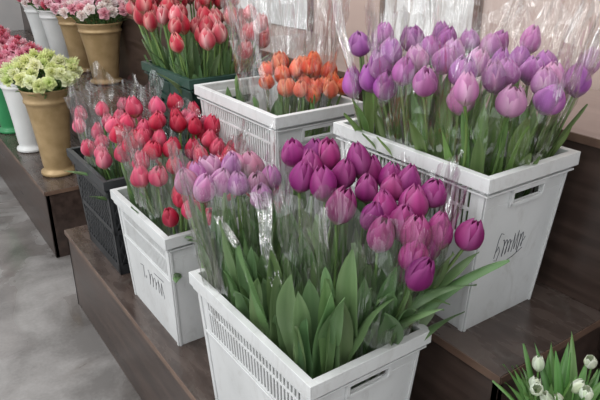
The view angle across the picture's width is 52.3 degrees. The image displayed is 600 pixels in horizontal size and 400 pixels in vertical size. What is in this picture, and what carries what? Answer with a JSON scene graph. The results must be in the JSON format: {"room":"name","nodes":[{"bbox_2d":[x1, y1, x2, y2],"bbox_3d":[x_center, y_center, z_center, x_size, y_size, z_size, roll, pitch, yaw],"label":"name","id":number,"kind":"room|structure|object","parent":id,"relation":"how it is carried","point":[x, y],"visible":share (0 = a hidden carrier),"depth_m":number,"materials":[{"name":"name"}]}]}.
{"room":"flower shop","nodes":[
{"label":"flower shop","id":0,"kind":"room"},
{"bbox_2d":[0,0,23,30],"bbox_3d":[-5.952,-2.664,6.215,5.950,3.200,0.100,-15,28,-32],"label":"wall","id":1,"kind":"structure","parent":0,"point":[10,10],"depth_m":7.93,"materials":[{"name":"white paint"}]},
{"bbox_2d":[0,176,141,399],"bbox_3d":[-2.677,0.667,2.567,6.000,0.050,11.500,-15,28,-32],"label":"floor","id":2,"kind":"structure","parent":0,"point":[50,349],"depth_m":2.72,"materials":[{"name":"concrete"}]},
{"bbox_2d":[0,0,247,257],"bbox_3d":[-1.940,-1.012,4.963,1.320,1.150,4.053,-15,28,-32],"label":"display shelf","id":3,"kind":"object","parent":2,"relation":"on","point":[54,206],"visible":0.31,"depth_m":3.73,"materials":[{"name":"laminate"}]},
{"bbox_2d":[0,88,15,133],"bbox_3d":[-1.958,-0.684,4.083,0.255,0.460,0.255,-15,28,-32],"label":"flower vase","id":4,"kind":"object","parent":3,"relation":"on","point":[7,127],"visible":0.37,"depth_m":4.06,"materials":[{"name":"plastic"}]},
{"bbox_2d":[0,30,20,44],"bbox_3d":[-1.965,-0.876,3.995,0.440,0.464,0.454,-15,28,-32],"label":"carnations","id":5,"kind":"object","parent":4,"relation":"in","point":[4,37],"visible":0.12,"depth_m":3.93,"materials":[{"name":"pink plant"}]},
{"bbox_2d":[0,81,38,152],"bbox_3d":[-1.670,-0.532,3.717,0.245,0.470,0.245,-15,28,-32],"label":"flower vase","id":6,"kind":"object","parent":3,"relation":"on","point":[19,115],"visible":0.45,"depth_m":3.66,"materials":[{"name":"ceramic"}]},
{"bbox_2d":[0,36,43,67],"bbox_3d":[-1.665,-0.736,3.638,0.411,0.467,0.423,-15,28,-32],"label":"bunch","id":7,"kind":"object","parent":6,"relation":"in","point":[13,47],"visible":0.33,"depth_m":3.50,"materials":[{"name":"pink plant"}]},
{"bbox_2d":[21,3,49,48],"bbox_3d":[-2.163,-1.451,5.162,0.286,0.400,0.286,-15,28,-32],"label":"flower vase","id":8,"kind":"object","parent":3,"relation":"on","point":[36,25],"visible":0.26,"depth_m":5.07,"materials":[{"name":"plastic"}]},
{"bbox_2d":[18,86,74,177],"bbox_3d":[-1.352,-0.377,3.335,0.261,0.485,0.261,-15,28,-32],"label":"flower vase","id":9,"kind":"object","parent":3,"relation":"on","point":[49,117],"visible":0.9,"depth_m":3.25,"materials":[{"name":"plastic"}]},
{"bbox_2d":[0,48,83,98],"bbox_3d":[-1.357,-0.575,3.244,0.436,0.453,0.472,-15,28,-32],"label":"carnations","id":10,"kind":"object","parent":9,"relation":"in","point":[27,71],"visible":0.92,"depth_m":3.10,"materials":[{"name":"green plant"}]},
{"bbox_2d":[37,8,68,58],"bbox_3d":[-1.878,-1.289,4.785,0.286,0.400,0.286,-15,28,-32],"label":"flower vase","id":11,"kind":"object","parent":3,"relation":"on","point":[55,38],"visible":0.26,"depth_m":4.69,"materials":[{"name":"plastic"}]},
{"bbox_2d":[21,0,50,11],"bbox_3d":[-1.899,-1.466,4.718,0.476,0.477,0.467,-15,28,-32],"label":"carnations","id":12,"kind":"object","parent":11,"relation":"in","point":[23,2],"visible":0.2,"depth_m":4.56,"materials":[{"name":"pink plant"}]},
{"bbox_2d":[55,13,90,72],"bbox_3d":[-1.596,-1.136,4.428,0.275,0.400,0.275,-15,28,-32],"label":"flower vase","id":13,"kind":"object","parent":3,"relation":"on","point":[74,44],"visible":0.45,"depth_m":4.33,"materials":[{"name":"plastic"}]},
{"bbox_2d":[39,0,96,20],"bbox_3d":[-1.592,-1.307,4.361,0.454,0.468,0.511,-15,28,-32],"label":"bunch","id":14,"kind":"object","parent":13,"relation":"in","point":[54,5],"visible":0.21,"depth_m":4.18,"materials":[{"name":"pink plant"}]},
{"bbox_2d":[75,19,122,84],"bbox_3d":[-1.313,-0.983,4.071,0.302,0.400,0.302,-15,28,-32],"label":"flower vase","id":15,"kind":"object","parent":3,"relation":"on","point":[101,42],"visible":0.91,"depth_m":3.98,"materials":[{"name":"plastic"}]},
{"bbox_2d":[58,0,127,26],"bbox_3d":[-1.328,-1.143,3.984,0.458,0.465,0.468,-13,27,-28],"label":"carnations","id":16,"kind":"object","parent":15,"relation":"in","point":[106,9],"visible":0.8,"depth_m":3.84,"materials":[{"name":"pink plant"}]},
{"bbox_3d":[-2.260,-0.855,4.483,0.255,0.460,0.255,-15,28,-32],"label":"flower vase","id":17,"kind":"object","parent":3,"relation":"on","visible":0},
{"bbox_2d":[0,25,10,32],"bbox_3d":[-2.260,-1.060,4.395,0.427,0.487,0.436,17,29,35],"label":"bunch","id":18,"kind":"object","parent":17,"relation":"in","point":[2,28],"visible":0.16,"depth_m":4.43,"materials":[{"name":"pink plant"}]},
{"bbox_2d":[64,33,599,399],"bbox_3d":[0.063,0.136,2.285,1.358,1.150,2.003,-15,28,-32],"label":"display shelf","id":19,"kind":"object","parent":2,"relation":"on","point":[456,364],"visible":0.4,"depth_m":1.64,"materials":[{"name":"laminate"}]},
{"bbox_2d":[66,143,167,274],"bbox_3d":[-0.707,0.016,2.513,0.310,0.410,0.470,-15,28,-32],"label":"crate","id":20,"kind":"object","parent":19,"relation":"on","point":[102,216],"visible":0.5,"depth_m":2.39,"materials":[{"name":"plastic"}]},
{"bbox_2d":[65,62,161,200],"bbox_3d":[-0.729,-0.145,2.408,0.401,0.732,0.448,-15,28,-32],"label":"tulip bouquet","id":21,"kind":"object","parent":20,"relation":"in","point":[107,166],"visible":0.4,"depth_m":2.34,"materials":[{"name":"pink plant"}]},
{"bbox_2d":[110,186,255,345],"bbox_3d":[-0.397,0.193,2.101,0.312,0.410,0.471,-15,28,-32],"label":"crate","id":22,"kind":"object","parent":19,"relation":"on","point":[154,256],"visible":0.55,"depth_m":1.96,"materials":[{"name":"plastic"}]},
{"bbox_2d":[104,92,288,282],"bbox_3d":[-0.334,0.038,2.034,0.442,0.688,0.666,-15,28,-32],"label":"tulip bouquet","id":23,"kind":"object","parent":22,"relation":"in","point":[168,212],"visible":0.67,"depth_m":1.98,"materials":[{"name":"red plant"}]},
{"bbox_2d":[141,55,258,160],"bbox_3d":[-0.394,-0.342,2.537,0.330,0.430,0.460,-15,28,-32],"label":"crate","id":24,"kind":"object","parent":19,"relation":"on","point":[163,85],"visible":0.27,"depth_m":2.38,"materials":[{"name":"plastic"}]},
{"bbox_2d":[125,0,271,94],"bbox_3d":[-0.390,-0.526,2.476,0.527,0.757,0.630,-15,28,-32],"label":"tulip bouquet","id":25,"kind":"object","parent":24,"relation":"in","point":[207,29],"visible":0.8,"depth_m":2.35,"materials":[{"name":"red plant"}]},
{"bbox_2d":[194,75,362,225],"bbox_3d":[-0.087,-0.161,2.118,0.330,0.427,0.530,-15,28,-32],"label":"crate","id":26,"kind":"object","parent":19,"relation":"on","point":[231,112],"visible":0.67,"depth_m":1.91,"materials":[{"name":"plastic"}]},
{"bbox_2d":[220,0,349,156],"bbox_3d":[-0.050,-0.418,1.996,0.400,0.939,0.504,-15,28,-32],"label":"tulip bouquet","id":27,"kind":"object","parent":26,"relation":"in","point":[301,80],"visible":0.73,"depth_m":1.97,"materials":[{"name":"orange plant"}]},
{"bbox_2d":[189,246,431,399],"bbox_3d":[0.001,0.426,1.556,0.334,0.410,0.545,-15,28,-32],"label":"crate","id":28,"kind":"object","parent":19,"relation":"on","point":[239,353],"visible":0.56,"depth_m":1.38,"materials":[{"name":"plastic"}]},
{"bbox_2d":[169,140,294,379],"bbox_3d":[-0.114,0.201,1.571,0.378,0.754,0.297,19,30,38],"label":"tulip bouquet","id":29,"kind":"object","parent":28,"relation":"in","point":[207,179],"visible":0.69,"depth_m":1.50,"materials":[{"name":"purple plant"}]},
{"bbox_2d":[210,136,509,388],"bbox_3d":[0.088,0.239,1.473,0.499,0.762,0.639,-15,28,-32],"label":"tulip bouquet","id":30,"kind":"object","parent":28,"relation":"in","point":[362,284],"visible":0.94,"depth_m":1.32,"materials":[{"name":"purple plant"}]},
{"bbox_2d":[333,112,580,331],"bbox_3d":[0.386,0.029,1.676,0.334,0.427,0.545,-15,28,-32],"label":"crate","id":31,"kind":"object","parent":19,"relation":"on","point":[517,230],"visible":0.52,"depth_m":1.48,"materials":[{"name":"plastic"}]},
{"bbox_2d":[334,0,599,228],"bbox_3d":[0.432,-0.207,1.591,0.560,0.869,0.656,-14,27,-29],"label":"tulip bouquet","id":32,"kind":"object","parent":31,"relation":"in","point":[458,117],"visible":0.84,"depth_m":1.46,"materials":[{"name":"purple plant"}]},
{"bbox_3d":[0.997,0.664,1.052,1.358,1.150,1.233,-15,28,-32],"label":"bench","id":33,"kind":"object","parent":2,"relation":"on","visible":0},
{"bbox_3d":[0.540,0.628,1.301,0.227,0.240,0.227,-15,28,-32],"label":"bucket","id":34,"kind":"object","parent":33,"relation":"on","visible":0},
{"bbox_2d":[492,332,599,399],"bbox_3d":[0.523,0.522,1.256,0.300,0.432,0.277,-15,28,-32],"label":"tulip bouquet","id":35,"kind":"object","parent":34,"relation":"in","point":[560,381],"visible":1,"depth_m":1.24,"materials":[{"name":"green plant"}]},
{"bbox_2d":[186,0,599,90],"bbox_3d":[-0.214,-1.501,3.502,0.100,3.200,11.500,-15,28,-32],"label":"wall","id":36,"kind":"structure","parent":0,"point":[554,23],"depth_m":2.20,"materials":[{"name":"beige paint"}]},
{"bbox_2d":[236,0,473,48],"bbox_3d":[0.104,-1.672,2.821,0.015,1.750,1.980,-15,28,-32],"label":"window","id":37,"kind":"structure","parent":36,"relation":"attached to","point":[458,14],"depth_m":2.63,"materials":[{"name":"glass"}]},
{"bbox_2d":[307,0,483,36],"bbox_3d":[0.103,-1.669,2.815,0.025,1.750,2.034,-15,28,-32],"label":"trim","id":38,"kind":"structure","parent":36,"relation":"attached to","point":[478,4],"depth_m":2.72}
]}

